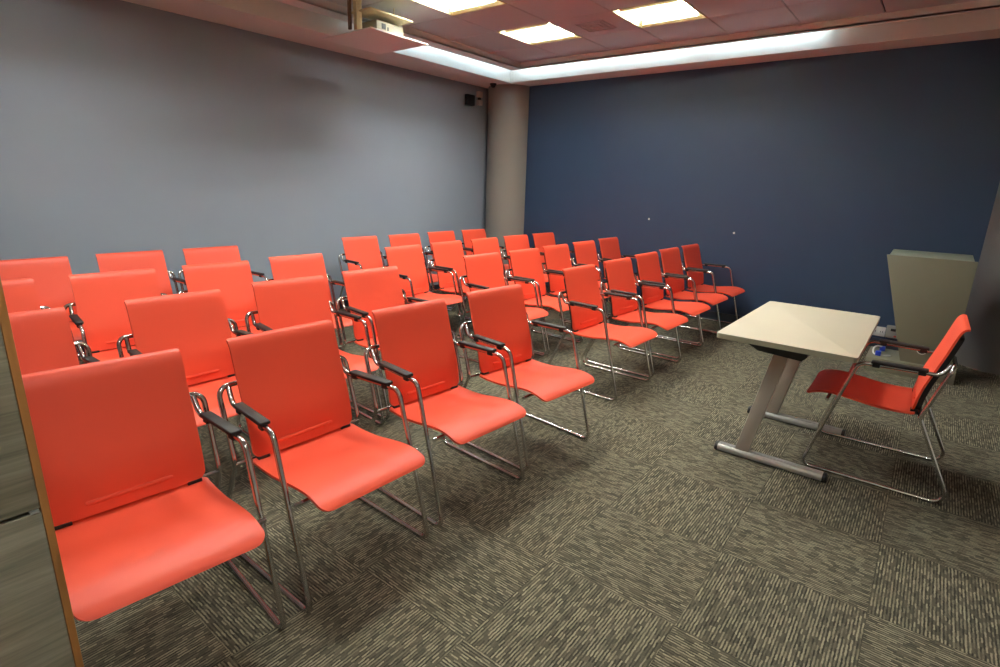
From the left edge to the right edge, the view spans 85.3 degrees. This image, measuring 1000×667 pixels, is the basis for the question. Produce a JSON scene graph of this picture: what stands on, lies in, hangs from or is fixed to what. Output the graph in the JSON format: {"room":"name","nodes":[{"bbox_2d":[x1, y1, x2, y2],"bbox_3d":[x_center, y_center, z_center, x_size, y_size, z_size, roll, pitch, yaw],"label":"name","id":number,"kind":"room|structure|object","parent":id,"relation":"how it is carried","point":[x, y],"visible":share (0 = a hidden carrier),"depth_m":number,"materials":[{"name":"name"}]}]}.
{"room":"lecture hall","nodes":[
{"label":"lecture hall","id":0,"kind":"room"},
{"bbox_2d":[0,0,487,341],"bbox_3d":[-2.630,-1.533,4.766,0.100,3.100,8.150,13,19,36],"label":"wall","id":1,"kind":"structure","parent":0,"point":[125,126],"depth_m":4.74,"materials":[{"name":"grey paint"}]},
{"bbox_2d":[76,284,440,356],"bbox_3d":[-2.631,-0.072,5.130,0.012,0.090,7.950,13,19,36],"label":"baseboard","id":2,"kind":"structure","parent":1,"relation":"attached to","point":[437,285],"depth_m":6.19,"materials":[{"name":"grey"}]},
{"bbox_2d":[465,94,474,105],"bbox_3d":[-0.397,-3.054,7.099,0.055,0.128,0.150,13,19,36],"label":"wall speaker","id":3,"kind":"object","parent":1,"relation":"attached to","point":[469,99],"visible":1,"depth_m":7.07,"materials":[{"name":"black plastic"}]},
{"bbox_2d":[476,91,482,105],"bbox_3d":[-0.273,-3.135,7.242,0.050,0.170,0.077,13,19,36],"label":"wall sensor","id":4,"kind":"object","parent":1,"relation":"attached to","point":[479,94],"visible":1,"depth_m":7.22,"materials":[{"name":"brown plastic"}]},
{"bbox_2d":[485,84,529,274],"bbox_3d":[0.111,-2.014,7.637,0.610,2.672,0.610,13,19,36],"label":"column","id":5,"kind":"structure","parent":0,"point":[508,104],"depth_m":7.29,"materials":[{"name":"brown paint"}]},
{"bbox_2d":[73,291,999,666],"bbox_3d":[0.477,0.721,2.980,7.926,0.120,8.450,13,19,36],"label":"floor","id":6,"kind":"structure","parent":0,"point":[638,541],"depth_m":2.24,"materials":[{"name":"carpet"}]},
{"bbox_2d":[1,278,79,363],"bbox_3d":[-2.509,0.191,2.757,0.656,0.843,0.562,14,20,38],"label":"armchair","id":7,"kind":"object","parent":6,"relation":"on","point":[20,295],"visible":0.13,"depth_m":2.91,"materials":[{"name":"red plastic"}]},
{"bbox_2d":[0,256,81,340],"bbox_3d":[-2.953,-0.041,3.552,0.656,0.843,0.562,14,20,38],"label":"armchair","id":8,"kind":"object","parent":6,"relation":"on","point":[50,275],"visible":0.27,"depth_m":3.65,"materials":[{"name":"red plastic"}]},
{"bbox_2d":[0,277,83,666],"bbox_3d":[-1.074,0.536,0.605,0.401,1.400,0.900,13,19,36],"label":"cabinet","id":9,"kind":"object","parent":6,"relation":"on","point":[38,628],"visible":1,"depth_m":0.75,"materials":[{"name":"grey wood"}]},
{"bbox_2d":[8,307,99,374],"bbox_3d":[-1.845,0.380,2.140,0.656,0.843,0.562,15,20,39],"label":"armchair","id":10,"kind":"object","parent":6,"relation":"on","point":[43,339],"visible":0.27,"depth_m":2.28,"materials":[{"name":"red plastic"}]},
{"bbox_2d":[63,268,166,360],"bbox_3d":[-2.122,0.088,3.174,0.656,0.843,0.562,15,20,40],"label":"armchair","id":11,"kind":"object","parent":6,"relation":"on","point":[102,318],"visible":0.48,"depth_m":3.17,"materials":[{"name":"red plastic"}]},
{"bbox_2d":[95,250,185,294],"bbox_3d":[-2.582,-0.152,4.003,0.656,0.843,0.562,14,20,39],"label":"armchair","id":12,"kind":"object","parent":6,"relation":"on","point":[107,262],"visible":0.27,"depth_m":4.09,"materials":[{"name":"red plastic"}]},
{"bbox_2d":[22,349,285,629],"bbox_3d":[-1.063,0.545,1.625,0.656,0.843,0.562,16,21,41],"label":"armchair","id":13,"kind":"object","parent":6,"relation":"on","point":[136,514],"visible":0.84,"depth_m":1.63,"materials":[{"name":"red plastic"}]},
{"bbox_2d":[116,289,252,436],"bbox_3d":[-1.410,0.263,2.616,0.656,0.843,0.562,14,19,37],"label":"armchair","id":14,"kind":"object","parent":6,"relation":"on","point":[197,324],"visible":0.44,"depth_m":2.67,"materials":[{"name":"red"}]},
{"bbox_2d":[177,260,261,337],"bbox_3d":[-1.737,-0.020,3.614,0.656,0.843,0.562,14,20,38],"label":"armchair","id":15,"kind":"object","parent":6,"relation":"on","point":[234,279],"visible":0.26,"depth_m":3.70,"materials":[{"name":"red plastic"}]},
{"bbox_2d":[178,245,266,289],"bbox_3d":[-2.203,-0.256,4.423,0.656,0.843,0.562,14,20,38],"label":"armchair","id":16,"kind":"object","parent":6,"relation":"on","point":[204,255],"visible":0.26,"depth_m":4.46,"materials":[{"name":"red plastic"}]},
{"bbox_2d":[245,275,384,424],"bbox_3d":[-1.061,0.139,3.108,0.656,0.843,0.562,16,20,41],"label":"armchair","id":17,"kind":"object","parent":6,"relation":"on","point":[282,303],"visible":0.48,"depth_m":3.16,"materials":[{"name":"red"}]},
{"bbox_2d":[265,253,369,357],"bbox_3d":[-1.386,-0.143,4.101,0.656,0.843,0.562,15,20,39],"label":"armchair","id":18,"kind":"object","parent":6,"relation":"on","point":[304,265],"visible":0.31,"depth_m":4.15,"materials":[{"name":"red plastic"}]},
{"bbox_2d":[217,320,428,612],"bbox_3d":[-0.665,0.436,2.069,0.656,0.843,0.562,14,19,37],"label":"armchair","id":19,"kind":"object","parent":6,"relation":"on","point":[295,405],"visible":0.98,"depth_m":2.05,"materials":[{"name":"red"}]},
{"bbox_2d":[338,236,410,303],"bbox_3d":[-1.289,-0.554,5.613,0.656,0.843,0.562,14,20,38],"label":"armchair","id":20,"kind":"object","parent":6,"relation":"on","point":[362,252],"visible":0.42,"depth_m":5.64,"materials":[{"name":"red plastic"}]},
{"bbox_2d":[336,266,428,418],"bbox_3d":[-0.693,0.024,3.569,0.656,0.843,0.562,15,20,40],"label":"armchair","id":21,"kind":"object","parent":6,"relation":"on","point":[367,290],"visible":0.52,"depth_m":3.56,"materials":[{"name":"red plastic"}]},
{"bbox_2d":[385,233,453,310],"bbox_3d":[-0.902,-0.658,6.036,0.656,0.843,0.562,14,20,38],"label":"armchair","id":22,"kind":"object","parent":6,"relation":"on","point":[414,238],"visible":0.34,"depth_m":6.08,"materials":[{"name":"red plastic"}]},
{"bbox_2d":[382,244,464,338],"bbox_3d":[-0.704,-0.346,4.920,0.656,0.843,0.562,13,19,36],"label":"armchair","id":23,"kind":"object","parent":6,"relation":"on","point":[409,260],"visible":0.68,"depth_m":4.99,"materials":[{"name":"red plastic"}]},
{"bbox_2d":[364,299,525,526],"bbox_3d":[-0.260,0.318,2.547,0.656,0.843,0.562,15,20,40],"label":"armchair","id":24,"kind":"object","parent":6,"relation":"on","point":[418,345],"visible":0.98,"depth_m":2.54,"materials":[{"name":"red"}]},
{"bbox_2d":[424,231,472,308],"bbox_3d":[-0.540,-0.779,6.520,0.656,0.843,0.562,14,20,38],"label":"armchair","id":25,"kind":"object","parent":6,"relation":"on","point":[440,236],"visible":0.35,"depth_m":6.52,"materials":[{"name":"red plastic"}]},
{"bbox_2d":[427,240,471,336],"bbox_3d":[-0.357,-0.468,5.405,0.656,0.843,0.562,13,19,36],"label":"armchair","id":26,"kind":"object","parent":6,"relation":"on","point":[449,255],"visible":0.62,"depth_m":5.40,"materials":[{"name":"red plastic"}]},
{"bbox_2d":[454,229,508,297],"bbox_3d":[-0.170,-0.886,6.951,0.656,0.843,0.562,14,20,38],"label":"armchair","id":27,"kind":"object","parent":6,"relation":"on","point":[472,233],"visible":0.29,"depth_m":6.92,"materials":[{"name":"red plastic"}]},
{"bbox_2d":[461,237,533,318],"bbox_3d":[0.009,-0.578,5.846,0.656,0.843,0.562,13,19,37],"label":"armchair","id":28,"kind":"object","parent":6,"relation":"on","point":[483,245],"visible":0.26,"depth_m":5.88,"materials":[{"name":"red plastic"}]},
{"bbox_2d":[455,252,547,362],"bbox_3d":[0.018,-0.210,4.506,0.656,0.843,0.562,15,20,39],"label":"armchair","id":29,"kind":"object","parent":6,"relation":"on","point":[483,271],"visible":0.58,"depth_m":4.53,"materials":[{"name":"red plastic"}]},
{"bbox_2d":[459,284,593,470],"bbox_3d":[0.136,0.202,3.014,0.656,0.843,0.562,16,21,41],"label":"armchair","id":30,"kind":"object","parent":6,"relation":"on","point":[500,321],"visible":0.94,"depth_m":3.01,"materials":[{"name":"red"}]},
{"bbox_2d":[500,234,560,297],"bbox_3d":[0.356,-0.694,6.309,0.656,0.843,0.562,14,20,38],"label":"armchair","id":31,"kind":"object","parent":6,"relation":"on","point":[513,242],"visible":0.26,"depth_m":6.29,"materials":[{"name":"red plastic"}]},
{"bbox_2d":[505,248,582,354],"bbox_3d":[0.394,-0.315,4.929,0.656,0.843,0.562,14,20,38],"label":"armchair","id":32,"kind":"object","parent":6,"relation":"on","point":[525,263],"visible":0.72,"depth_m":4.95,"materials":[{"name":"red plastic"}]},
{"bbox_2d":[530,232,573,297],"bbox_3d":[0.712,-0.802,6.745,0.656,0.843,0.562,14,20,38],"label":"armchair","id":33,"kind":"object","parent":6,"relation":"on","point":[540,239],"visible":0.28,"depth_m":6.75,"materials":[{"name":"red plastic"}]},
{"bbox_2d":[530,244,609,340],"bbox_3d":[0.731,-0.429,5.384,0.656,0.843,0.562,14,19,37],"label":"armchair","id":34,"kind":"object","parent":6,"relation":"on","point":[557,258],"visible":0.48,"depth_m":5.39,"materials":[{"name":"red plastic"}]},
{"bbox_2d":[564,240,636,323],"bbox_3d":[1.086,-0.546,5.852,0.656,0.843,0.562,14,19,37],"label":"armchair","id":35,"kind":"object","parent":6,"relation":"on","point":[585,253],"visible":0.4,"depth_m":5.87,"materials":[{"name":"red plastic"}]},
{"bbox_2d":[547,264,657,400],"bbox_3d":[0.759,-0.038,3.962,0.656,0.843,0.562,14,19,38],"label":"armchair","id":36,"kind":"object","parent":6,"relation":"on","point":[587,315],"visible":0.95,"depth_m":3.94,"materials":[{"name":"red plastic"}]},
{"bbox_2d":[597,237,651,314],"bbox_3d":[1.447,-0.671,6.348,0.656,0.843,0.562,14,20,38],"label":"armchair","id":37,"kind":"object","parent":6,"relation":"on","point":[609,247],"visible":0.44,"depth_m":6.37,"materials":[{"name":"red plastic"}]},
{"bbox_2d":[585,257,687,377],"bbox_3d":[1.146,-0.157,4.439,0.656,0.843,0.562,14,20,38],"label":"armchair","id":38,"kind":"object","parent":6,"relation":"on","point":[619,272],"visible":0.91,"depth_m":4.42,"materials":[{"name":"red plastic"}]},
{"bbox_2d":[619,252,710,358],"bbox_3d":[1.517,-0.280,4.929,0.656,0.843,0.562,14,20,38],"label":"armchair","id":39,"kind":"object","parent":6,"relation":"on","point":[647,264],"visible":0.84,"depth_m":4.93,"materials":[{"name":"red plastic"}]},
{"bbox_2d":[643,247,727,343],"bbox_3d":[1.870,-0.397,5.394,0.656,0.843,0.562,14,20,38],"label":"armchair","id":40,"kind":"object","parent":6,"relation":"on","point":[670,258],"visible":0.77,"depth_m":5.39,"materials":[{"name":"red plastic"}]},
{"bbox_2d":[667,244,744,331],"bbox_3d":[2.229,-0.502,5.820,0.656,0.843,0.562,14,20,38],"label":"armchair","id":41,"kind":"object","parent":6,"relation":"on","point":[691,253],"visible":0.81,"depth_m":5.83,"materials":[{"name":"red plastic"}]},
{"bbox_2d":[714,301,879,482],"bbox_3d":[1.674,0.292,3.091,0.612,0.719,1.120,13,19,36],"label":"table","id":42,"kind":"object","parent":6,"relation":"on","point":[792,333],"visible":0.99,"depth_m":2.89,"materials":[{"name":"beige laminate"}]},
{"bbox_2d":[801,314,970,503],"bbox_3d":[2.022,0.302,2.862,0.656,0.843,0.562,13,19,36],"label":"armchair","id":43,"kind":"object","parent":6,"relation":"on","point":[850,385],"visible":1,"depth_m":2.77,"materials":[{"name":"red"}]},
{"bbox_2d":[864,249,977,384],"bbox_3d":[3.474,-0.165,4.485,0.604,0.972,0.500,13,19,36],"label":"lectern","id":44,"kind":"object","parent":6,"relation":"on","point":[930,290],"visible":0.66,"depth_m":4.31,"materials":[{"name":"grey laminate"}]},
{"bbox_2d":[872,345,890,355],"bbox_3d":[3.278,0.143,4.656,0.135,0.056,0.240,13,19,36],"label":"power cable","id":45,"kind":"object","parent":44,"relation":"on","point":[882,348],"visible":1,"depth_m":4.63,"materials":[{"name":"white plastic"}]},
{"bbox_2d":[122,0,999,87],"bbox_3d":[0.470,-2.076,2.092,7.726,0.418,7.950,13,19,36],"label":"ceiling","id":46,"kind":"structure","parent":0,"point":[272,18],"depth_m":4.95,"materials":[{"name":"white paint"}]},
{"bbox_2d":[274,0,999,70],"bbox_3d":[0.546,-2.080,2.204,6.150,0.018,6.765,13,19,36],"label":"ceiling","id":47,"kind":"structure","parent":0,"point":[478,29],"depth_m":4.77,"materials":[{"name":"grey tile"}]},
{"bbox_2d":[321,0,427,53],"bbox_3d":[-1.095,-2.660,4.668,0.666,0.276,0.677,13,19,36],"label":"mount","id":48,"kind":"object","parent":47,"relation":"hanging from","point":[370,39],"visible":0.95,"depth_m":4.57,"materials":[{"name":"white paint"}]},
{"bbox_2d":[362,19,402,35],"bbox_3d":[-0.990,-2.554,4.590,0.204,0.098,0.290,13,19,36],"label":"projector","id":49,"kind":"object","parent":48,"relation":"on","point":[376,23],"visible":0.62,"depth_m":4.50,"materials":[{"name":"beige plastic"}]},
{"bbox_2d":[411,0,506,15],"bbox_3d":[-0.371,-2.763,4.404,0.611,0.105,0.611,13,19,36],"label":"ceiling light","id":50,"kind":"object","parent":47,"relation":"attached to","point":[451,7],"visible":1,"depth_m":4.60,"materials":[{"name":"beige plastic"}]},
{"bbox_2d":[497,22,582,44],"bbox_3d":[0.394,-2.995,5.338,0.611,0.105,0.611,13,19,36],"label":"ceiling light","id":51,"kind":"object","parent":47,"relation":"attached to","point":[542,33],"visible":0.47,"depth_m":5.41,"materials":[{"name":"beige plastic"}]},
{"bbox_2d":[575,20,616,31],"bbox_3d":[0.877,-2.821,4.982,0.280,0.010,0.280,13,19,36],"label":"ceiling vent","id":52,"kind":"object","parent":47,"relation":"in","point":[589,25],"visible":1,"depth_m":4.97,"materials":[{"name":"grey metal"}]},
{"bbox_2d":[611,0,706,27],"bbox_3d":[1.356,-2.765,4.608,0.611,0.105,0.611,13,19,36],"label":"ceiling light","id":53,"kind":"object","parent":47,"relation":"attached to","point":[665,12],"visible":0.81,"depth_m":4.67,"materials":[{"name":"beige plastic"}]},
{"bbox_2d":[524,38,999,340],"bbox_3d":[2.974,-1.554,5.470,7.826,3.100,0.100,13,19,36],"label":"wall","id":54,"kind":"structure","parent":0,"point":[820,168],"depth_m":5.48,"materials":[{"name":"blue paint"}]},
{"bbox_2d":[546,285,898,350],"bbox_3d":[2.860,-0.101,5.851,7.714,0.090,0.012,13,19,36],"label":"baseboard","id":55,"kind":"structure","parent":54,"relation":"attached to","point":[707,314],"depth_m":6.11,"materials":[{"name":"grey"}]},
{"bbox_2d":[872,326,885,336],"bbox_3d":[3.641,-0.022,5.230,0.116,0.090,0.014,13,19,36],"label":"wall socket","id":56,"kind":"object","parent":54,"relation":"attached to","point":[879,331],"visible":0.74,"depth_m":5.21,"materials":[{"name":"white plastic"}]},
{"bbox_2d":[873,328,883,334],"bbox_3d":[3.637,-0.021,5.226,0.096,0.050,0.004,13,19,36],"label":"outlet","id":57,"kind":"object","parent":56,"relation":"attached to","point":[878,331],"depth_m":5.22,"materials":[{"name":"white plastic"}]},
{"bbox_2d":[885,325,896,338],"bbox_3d":[3.722,-0.014,5.142,0.110,0.115,0.050,13,19,36],"label":"box","id":58,"kind":"object","parent":54,"relation":"attached to","point":[890,330],"visible":0.77,"depth_m":5.13,"materials":[{"name":"grey plastic"}]},
{"bbox_2d":[955,183,999,374],"bbox_3d":[4.433,-0.998,4.414,0.660,2.672,0.660,13,19,36],"label":"column","id":59,"kind":"structure","parent":0,"point":[980,350],"depth_m":4.57,"materials":[{"name":"grey paint"}]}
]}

